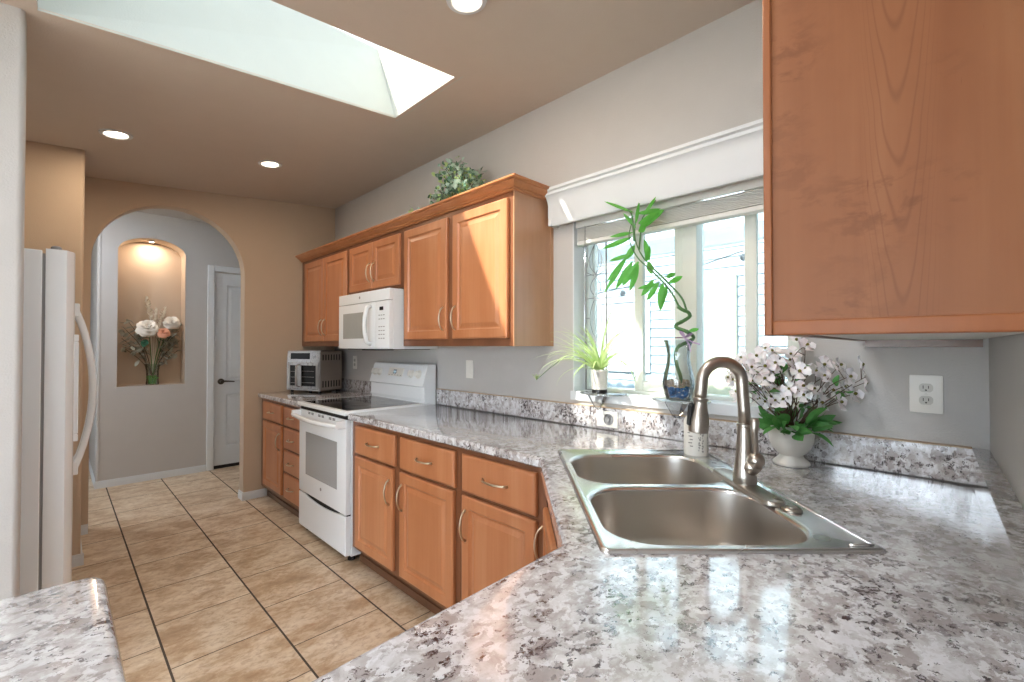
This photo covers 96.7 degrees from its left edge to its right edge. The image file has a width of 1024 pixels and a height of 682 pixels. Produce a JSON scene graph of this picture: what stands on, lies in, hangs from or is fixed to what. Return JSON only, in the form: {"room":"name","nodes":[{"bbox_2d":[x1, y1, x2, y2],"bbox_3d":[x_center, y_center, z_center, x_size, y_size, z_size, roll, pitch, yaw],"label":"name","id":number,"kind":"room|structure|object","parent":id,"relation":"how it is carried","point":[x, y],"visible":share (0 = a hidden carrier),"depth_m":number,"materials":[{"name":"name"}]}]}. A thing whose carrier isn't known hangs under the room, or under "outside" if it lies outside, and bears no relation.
{"room":"kitchen","nodes":[
{"label":"kitchen","id":0,"kind":"room"},
{"bbox_2d":[0,2,26,599],"bbox_3d":[-3.245,0.057,0.141,4.212,2.530,0.130,1,-1,-45],"label":"wall","id":1,"kind":"structure","parent":0,"point":[13,21],"depth_m":1.57,"materials":[{"name":"paint"}]},
{"bbox_2d":[24,141,84,555],"bbox_3d":[-3.160,0.087,2.637,0.962,2.530,0.600,1,-1,-45],"label":"wall","id":2,"kind":"structure","parent":0,"point":[54,174],"depth_m":2.71,"materials":[{"name":"beige paint"}]},
{"bbox_2d":[72,524,87,567],"bbox_3d":[-3.136,1.318,2.637,1.016,0.068,0.614,1,-1,-45],"label":"baseboard","id":3,"kind":"structure","parent":2,"relation":"attached to","point":[77,560],"depth_m":2.74,"materials":[{"name":"white paint"}]},
{"bbox_2d":[89,211,240,481],"bbox_3d":[-4.085,0.060,5.754,1.840,2.660,2.485,1,-1,-45],"label":"wall","id":4,"kind":"structure","parent":0,"point":[136,430],"depth_m":4.54,"materials":[{"name":"paint"}]},
{"bbox_2d":[89,460,205,489],"bbox_3d":[-4.429,1.351,5.388,0.871,0.068,2.494,1,-1,-45],"label":"baseboard","id":5,"kind":"structure","parent":4,"relation":"attached to","point":[195,469],"depth_m":4.49,"materials":[{"name":"white paint"}]},
{"bbox_2d":[117,238,185,386],"bbox_3d":[-3.655,-0.289,4.609,0.533,1.460,0.239,1,-1,-45],"label":"wall niche","id":6,"kind":"object","parent":4,"relation":"attached to","point":[156,271],"visible":0.87,"depth_m":4.68,"materials":[{"name":"beige paint"}]},
{"bbox_2d":[118,296,181,384],"bbox_3d":[-3.639,-0.008,4.597,0.518,0.895,0.232,1,-1,-45],"label":"flower arrangement","id":7,"kind":"object","parent":6,"relation":"in","point":[145,328],"visible":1,"depth_m":4.59,"materials":[{"name":"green plant"}]},
{"bbox_2d":[206,265,240,470],"bbox_3d":[-2.971,0.287,5.181,0.870,2.192,0.126,1,-1,-45],"label":"trim","id":8,"kind":"structure","parent":4,"relation":"attached to","point":[211,268],"depth_m":4.85,"materials":[{"name":"white paint"}]},
{"bbox_2d":[214,273,240,468],"bbox_3d":[-2.939,0.323,5.168,0.760,2.120,0.110,1,-1,-45],"label":"door","id":9,"kind":"structure","parent":4,"relation":"in","point":[227,286],"depth_m":4.99,"materials":[{"name":"white paint"}]},
{"bbox_2d":[138,209,204,221],"bbox_3d":[-4.815,-1.293,4.761,4.300,0.060,4.480,1,-1,-45],"label":"ceiling","id":10,"kind":"structure","parent":0,"point":[165,212],"depth_m":4.52,"materials":[{"name":"paint"}]},
{"bbox_2d":[81,176,334,524],"bbox_3d":[-2.772,0.023,3.535,2.780,2.680,0.120,1,-1,-45],"label":"wall","id":11,"kind":"structure","parent":0,"point":[265,237],"depth_m":3.97,"materials":[{"name":"beige paint"}]},
{"bbox_2d":[238,488,266,500],"bbox_3d":[-2.282,1.334,3.999,0.199,0.068,0.134,1,-1,-45],"label":"baseboard","id":12,"kind":"structure","parent":11,"relation":"attached to","point":[242,496],"depth_m":3.95,"materials":[{"name":"white paint"}]},
{"bbox_2d":[36,0,462,120],"bbox_3d":[-1.046,-1.470,1.984,1.476,0.612,0.816,1,-1,-45],"label":"skylight","id":13,"kind":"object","parent":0,"point":[267,38],"depth_m":2.24,"materials":[{"name":"paint"}]},
{"bbox_2d":[335,27,380,48],"bbox_3d":[-1.046,-1.785,1.988,1.456,0.007,0.796,1,-1,-45],"label":"window","id":14,"kind":"structure","parent":13,"relation":"in","point":[376,46],"depth_m":2.70,"materials":[{"name":"clear glass"}]},
{"bbox_2d":[72,465,434,681],"bbox_3d":[-3.115,1.369,1.536,6.390,0.060,11.800,1,-1,-45],"label":"floor","id":15,"kind":"structure","parent":0,"point":[204,583],"depth_m":2.47,"materials":[{"name":"tile"}]},
{"bbox_2d":[20,246,96,594],"bbox_3d":[-2.341,0.482,1.896,0.905,1.721,0.888,-1,-1,45],"label":"refrigerator","id":16,"kind":"object","parent":15,"relation":"on","point":[50,381],"visible":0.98,"depth_m":1.79,"materials":[{"name":"white metal"}]},
{"bbox_2d":[261,398,300,517],"bbox_3d":[-1.663,0.931,3.862,0.965,0.872,0.675,-1,-1,45],"label":"base cabinet","id":17,"kind":"object","parent":15,"relation":"on","point":[280,430],"visible":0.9,"depth_m":3.62,"materials":[{"name":"brown wood"}]},
{"bbox_2d":[258,378,371,407],"bbox_3d":[-1.645,0.420,3.887,0.678,0.145,0.964,1,-1,-45],"label":"countertop","id":18,"kind":"structure","parent":17,"relation":"on","point":[350,387],"depth_m":3.91,"materials":[{"name":"stone"}]},
{"bbox_2d":[287,350,341,392],"bbox_3d":[-1.787,0.269,4.081,0.395,0.371,0.314,0,-1,24],"label":"toaster oven","id":19,"kind":"object","parent":18,"relation":"on","point":[311,370],"visible":1,"depth_m":3.99,"materials":[{"name":"silver metal"}]},
{"bbox_2d":[287,363,318,388],"bbox_3d":[-1.830,0.304,3.984,0.142,0.224,0.346,1,-1,-45],"label":"door","id":20,"kind":"structure","parent":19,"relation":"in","point":[299,375],"depth_m":3.97,"materials":[{"name":"silver metal"}]},
{"bbox_2d":[291,362,435,559],"bbox_3d":[-1.068,0.763,3.231,0.763,1.192,0.738,-1,-1,45],"label":"range","id":21,"kind":"object","parent":15,"relation":"on","point":[326,431],"visible":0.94,"depth_m":3.07,"materials":[{"name":"white metal"}]},
{"bbox_2d":[305,396,417,410],"bbox_3d":[-1.073,0.435,3.230,0.687,0.002,0.523,-1,-1,45],"label":"glass cooktop","id":22,"kind":"object","parent":21,"relation":"in","point":[360,402],"depth_m":3.21,"materials":[{"name":"black glass"}]},
{"bbox_2d":[353,421,460,614],"bbox_3d":[-0.400,0.915,2.598,1.045,0.872,0.675,-1,-1,45],"label":"base cabinet","id":23,"kind":"object","parent":15,"relation":"on","point":[407,488],"visible":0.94,"depth_m":2.31,"materials":[{"name":"brown wood"}]},
{"bbox_2d":[0,388,1023,681],"bbox_3d":[-0.416,0.389,1.352,2.530,0.148,2.807,1,-1,-45],"label":"countertop","id":24,"kind":"structure","parent":23,"relation":"on","point":[944,602],"depth_m":0.73,"materials":[{"name":"stone"}]},
{"bbox_2d":[597,410,617,428],"bbox_3d":[0.460,0.381,2.213,0.118,0.078,0.017,-1,-1,45],"label":"outlet","id":25,"kind":"object","parent":24,"relation":"attached to","point":[609,419],"visible":1,"depth_m":2.21,"materials":[{"name":"white plastic"}]},
{"bbox_2d":[558,449,886,553],"bbox_3d":[0.458,0.510,1.327,0.566,0.194,0.878,0,-1,0],"label":"sink","id":26,"kind":"object","parent":24,"relation":"in","point":[632,501],"visible":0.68,"depth_m":1.29,"materials":[{"name":"silver metal"}]},
{"bbox_2d":[684,400,708,456],"bbox_3d":[0.686,0.317,1.696,0.086,0.208,0.086,0,-1,14],"label":"soap bottle","id":27,"kind":"object","parent":26,"relation":"on","point":[695,444],"visible":0.46,"depth_m":1.66,"materials":[{"name":"white plastic"}]},
{"bbox_2d":[688,432,707,451],"bbox_3d":[0.680,0.359,1.662,0.071,0.097,0.018,0,-1,9],"label":"print","id":28,"kind":"object","parent":27,"relation":"attached to","point":[696,442],"depth_m":1.66,"materials":[{"name":"black"}]},
{"bbox_2d":[686,356,785,506],"bbox_3d":[0.603,0.230,1.301,0.203,0.372,0.330,0,-1,0],"label":"faucet","id":29,"kind":"object","parent":26,"relation":"on","point":[749,462],"visible":1,"depth_m":1.29,"materials":[{"name":"silver metal"}]},
{"bbox_2d":[781,505,802,513],"bbox_3d":[0.684,0.409,1.112,0.046,0.010,0.046,1,-1,-45],"label":"cover","id":30,"kind":"object","parent":26,"relation":"on","point":[793,509],"visible":1,"depth_m":1.10,"materials":[{"name":"silver metal"}]},
{"bbox_2d":[724,336,867,467],"bbox_3d":[0.944,0.201,1.567,0.331,0.447,0.444,1,-1,-45],"label":"potted flowers","id":31,"kind":"object","parent":24,"relation":"on","point":[792,440],"visible":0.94,"depth_m":1.52,"materials":[{"name":"white plant"}]},
{"bbox_2d":[459,448,547,600],"bbox_3d":[0.149,0.909,2.050,0.503,0.872,0.675,-1,-1,45],"label":"base cabinet","id":32,"kind":"object","parent":15,"relation":"on","point":[503,501],"visible":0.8,"depth_m":1.84,"materials":[{"name":"brown wood"}]},
{"bbox_2d":[533,506,557,559],"bbox_3d":[0.353,0.900,1.294,0.555,0.872,0.750,0,-1,0],"label":"base cabinet","id":33,"kind":"object","parent":15,"relation":"on","point":[549,539],"visible":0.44,"depth_m":1.51,"materials":[{"name":"brown wood"}]},
{"bbox_2d":[0,0,754,208],"bbox_3d":[-1.457,-1.264,-0.084,6.400,0.248,7.120,1,-1,-45],"label":"ceiling","id":34,"kind":"structure","parent":0,"point":[195,124],"depth_m":2.26,"materials":[{"name":"paint"}]},
{"bbox_2d":[98,129,132,139],"bbox_3d":[-2.257,-1.177,2.594,0.151,0.019,0.151,1,-1,-39],"label":"recessed light","id":35,"kind":"object","parent":34,"relation":"in","point":[110,133],"visible":1,"depth_m":2.59,"materials":[{"name":"white paint"}]},
{"bbox_2d":[258,160,281,167],"bbox_3d":[-1.698,-1.241,3.196,0.151,0.019,0.151,-1,-1,39],"label":"recessed light","id":36,"kind":"object","parent":34,"relation":"in","point":[264,163],"visible":1,"depth_m":3.19,"materials":[{"name":"white paint"}]},
{"bbox_2d":[446,0,486,14],"bbox_3d":[-0.168,-1.260,1.686,0.151,0.019,0.151,-1,-1,39],"label":"recessed light","id":37,"kind":"object","parent":34,"relation":"in","point":[464,7],"visible":1,"depth_m":1.71,"materials":[{"name":"white paint"}]},
{"bbox_2d":[334,0,989,449],"bbox_3d":[-0.513,-0.014,3.377,0.190,2.750,6.300,1,-1,-45],"label":"wall","id":38,"kind":"structure","parent":0,"point":[707,81],"depth_m":2.15,"materials":[{"name":"paint"}]},
{"bbox_2d":[302,247,349,345],"bbox_3d":[-1.532,-0.349,4.006,0.968,0.790,0.363,-1,-1,45],"label":"upper cabinet","id":39,"kind":"object","parent":38,"relation":"attached to","point":[325,278],"visible":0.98,"depth_m":3.88,"materials":[{"name":"brown wood"}]},
{"bbox_2d":[353,356,356,368],"bbox_3d":[-1.435,0.195,4.156,0.072,0.118,0.009,-1,-1,45],"label":"wall outlet","id":40,"kind":"object","parent":38,"relation":"attached to","point":[354,357],"visible":1,"depth_m":4.15,"materials":[{"name":"white plastic"}]},
{"bbox_2d":[342,378,370,393],"bbox_3d":[-1.414,0.403,4.118,0.026,0.104,0.964,1,-1,-45],"label":"backsplash","id":41,"kind":"structure","parent":38,"relation":"attached to","point":[362,386],"depth_m":4.08,"materials":[{"name":"stone"}]},
{"bbox_2d":[349,228,403,294],"bbox_3d":[-0.909,-0.551,3.386,0.790,0.400,0.363,-1,-1,45],"label":"upper cabinet","id":42,"kind":"object","parent":38,"relation":"attached to","point":[377,263],"visible":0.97,"depth_m":3.23,"materials":[{"name":"brown wood"}]},
{"bbox_2d":[339,288,437,349],"bbox_3d":[-0.956,-0.139,3.354,0.752,0.414,0.456,-1,-1,45],"label":"microwave","id":43,"kind":"object","parent":42,"relation":"attached to","point":[370,320],"visible":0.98,"depth_m":3.11,"materials":[{"name":"white plastic"}]},
{"bbox_2d":[466,360,472,377],"bbox_3d":[-0.280,0.186,3.002,0.072,0.118,0.008,-1,-1,45],"label":"wall switch","id":44,"kind":"object","parent":38,"relation":"attached to","point":[469,363],"visible":1,"depth_m":3.00,"materials":[{"name":"white plastic"}]},
{"bbox_2d":[404,190,553,345],"bbox_3d":[-0.264,-0.364,2.738,1.029,0.790,0.363,-1,-1,45],"label":"upper cabinet","id":45,"kind":"object","parent":38,"relation":"attached to","point":[481,273],"visible":0.98,"depth_m":2.46,"materials":[{"name":"brown wood"}]},
{"bbox_2d":[408,156,488,212],"bbox_3d":[-0.368,-0.936,2.828,0.281,0.355,0.632,1,-1,-45],"label":"trailing ivy","id":46,"kind":"object","parent":45,"relation":"on","point":[459,184],"visible":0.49,"depth_m":2.74,"materials":[{"name":"plant"}]},
{"bbox_2d":[295,118,762,262],"bbox_3d":[-0.464,-0.707,2.938,0.374,0.195,3.998,1,-1,-45],"label":"crown molding","id":47,"kind":"structure","parent":38,"relation":"attached to","point":[733,155],"depth_m":2.09,"materials":[{"name":"white paint"}]},
{"bbox_2d":[579,391,626,408],"bbox_3d":[0.444,0.290,2.225,0.178,0.074,0.250,1,-1,-45],"label":"shelf","id":48,"kind":"object","parent":38,"relation":"attached to","point":[609,393],"visible":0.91,"depth_m":2.21,"materials":[{"name":"clear plastic"}]},
{"bbox_2d":[532,308,644,392],"bbox_3d":[0.323,0.047,2.201,0.647,0.412,0.429,0,-1,26],"label":"spider plant","id":49,"kind":"object","parent":48,"relation":"on","point":[599,375],"visible":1,"depth_m":2.20,"materials":[{"name":"green plant"}]},
{"bbox_2d":[652,397,710,417],"bbox_3d":[0.722,0.287,1.946,0.178,0.074,0.250,1,-1,-45],"label":"shelf","id":50,"kind":"object","parent":38,"relation":"attached to","point":[663,399],"visible":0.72,"depth_m":1.93,"materials":[{"name":"clear plastic"}]},
{"bbox_2d":[602,197,699,400],"bbox_3d":[0.595,-0.209,2.007,0.452,0.918,0.132,0,-1,32],"label":"bamboo","id":51,"kind":"object","parent":50,"relation":"on","point":[631,272],"visible":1,"depth_m":1.99,"materials":[{"name":"green plant"}]},
{"bbox_2d":[662,340,694,400],"bbox_3d":[0.707,0.122,1.933,0.132,0.254,0.132,1,-1,-45],"label":"vase","id":52,"kind":"object","parent":50,"relation":"on","point":[671,393],"depth_m":1.92,"materials":[{"name":"clear glass"}]},
{"bbox_2d":[570,390,801,421],"bbox_3d":[0.723,0.281,2.064,0.114,0.047,1.062,1,-1,-45],"label":"window sill","id":53,"kind":"structure","parent":38,"relation":"attached to","point":[718,407],"depth_m":2.05,"materials":[{"name":"white paint"}]},
{"bbox_2d":[585,222,606,389],"bbox_3d":[0.443,-0.177,2.404,0.009,0.877,0.134,1,-1,-45],"label":"glass panel","id":54,"kind":"object","parent":53,"relation":"on","point":[605,263],"visible":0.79,"depth_m":2.41,"materials":[{"name":"clear glass"}]},
{"bbox_2d":[573,222,801,407],"bbox_3d":[0.727,-0.207,2.075,0.102,0.955,1.042,1,-1,-45],"label":"trim","id":55,"kind":"structure","parent":38,"relation":"attached to","point":[578,251],"depth_m":2.43,"materials":[{"name":"white paint"}]},
{"bbox_2d":[587,187,799,406],"bbox_3d":[0.791,-0.207,2.139,0.090,0.955,1.042,1,-1,-45],"label":"window","id":56,"kind":"structure","parent":38,"relation":"in","point":[688,241],"depth_m":2.08,"materials":[{"name":"beige plastic"}]},
{"bbox_2d":[576,177,763,269],"bbox_3d":[0.716,-0.375,2.064,0.064,0.600,1.020,1,-1,-45],"label":"window blind","id":57,"kind":"object","parent":56,"relation":"attached to","point":[750,202],"visible":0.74,"depth_m":2.00,"materials":[{"name":"white plastic"}]},
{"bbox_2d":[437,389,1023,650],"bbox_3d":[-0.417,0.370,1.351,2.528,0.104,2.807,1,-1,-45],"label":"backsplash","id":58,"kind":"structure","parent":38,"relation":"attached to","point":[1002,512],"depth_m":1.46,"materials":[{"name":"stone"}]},
{"bbox_2d":[909,375,943,413],"bbox_3d":[1.297,0.166,1.425,0.079,0.118,0.009,-1,-1,45],"label":"wall outlet","id":59,"kind":"object","parent":38,"relation":"attached to","point":[925,391],"visible":1,"depth_m":1.42,"materials":[{"name":"white plastic"}]},
{"bbox_2d":[919,396,932,404],"bbox_3d":[1.295,0.186,1.423,0.033,0.027,0.002,-1,-1,45],"label":"receptacle","id":60,"kind":"object","parent":59,"relation":"attached to","point":[923,400],"depth_m":1.42,"materials":[{"name":"plastic"}]},
{"bbox_2d":[919,383,932,391],"bbox_3d":[1.295,0.147,1.423,0.033,0.027,0.002,-1,-1,45],"label":"receptacle","id":61,"kind":"object","parent":59,"relation":"attached to","point":[923,387],"depth_m":1.42,"materials":[{"name":"plastic"}]},
{"bbox_2d":[989,333,1023,508],"bbox_3d":[0.626,-0.075,0.407,0.120,2.800,2.707,-1,-1,43],"label":"wall","id":62,"kind":"structure","parent":0,"point":[1006,353],"depth_m":1.00,"materials":[{"name":"paint"}]},
{"bbox_2d":[762,0,1023,346],"bbox_3d":[0.891,-0.376,1.063,0.352,0.782,1.104,-1,-1,43],"label":"upper cabinet","id":63,"kind":"object","parent":62,"relation":"attached to","point":[893,130],"visible":1,"depth_m":0.64,"materials":[{"name":"brown wood"}]},
{"label":"outside","id":64,"kind":"structure","parent":0,"visible":0},
{"bbox_3d":[3.578,1.547,6.388,9.880,0.200,20.000,1,-1,-45],"label":"patio","id":65,"kind":"object","parent":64,"visible":0},
{"bbox_2d":[597,191,763,264],"bbox_3d":[0.506,0.065,4.168,2.350,2.710,15.180,1,-1,-45],"label":"patio cover","id":66,"kind":"object","parent":65,"relation":"on","point":[721,233],"visible":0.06,"depth_m":4.30,"materials":[{"name":"white paint"}]},
{"bbox_2d":[597,286,628,295],"bbox_3d":[0.962,-0.455,4.277,0.060,0.081,0.336,1,-1,-45],"label":"string lights","id":67,"kind":"object","parent":66,"relation":"hanging from","point":[622,292],"depth_m":4.20,"materials":[{"name":"grey plastic"}]},
{"bbox_2d":[645,275,666,287],"bbox_3d":[1.269,-0.510,3.970,0.060,0.096,0.196,1,-1,-45],"label":"string lights","id":68,"kind":"object","parent":66,"relation":"hanging from","point":[659,282],"depth_m":3.95,"materials":[{"name":"grey plastic"}]},
{"bbox_2d":[704,250,744,264],"bbox_3d":[1.673,-0.646,3.568,0.060,0.078,0.301,1,-1,-45],"label":"string lights","id":69,"kind":"object","parent":66,"relation":"hanging from","point":[741,257],"depth_m":3.51,"materials":[{"name":"grey plastic"}]},
{"bbox_2d":[597,220,787,394],"bbox_3d":[1.821,-0.048,6.772,0.250,3.000,15.000,1,-1,-45],"label":"window glass","id":70,"kind":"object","parent":65,"relation":"on","point":[724,279],"visible":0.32,"depth_m":6.26,"materials":[{"name":"white"}]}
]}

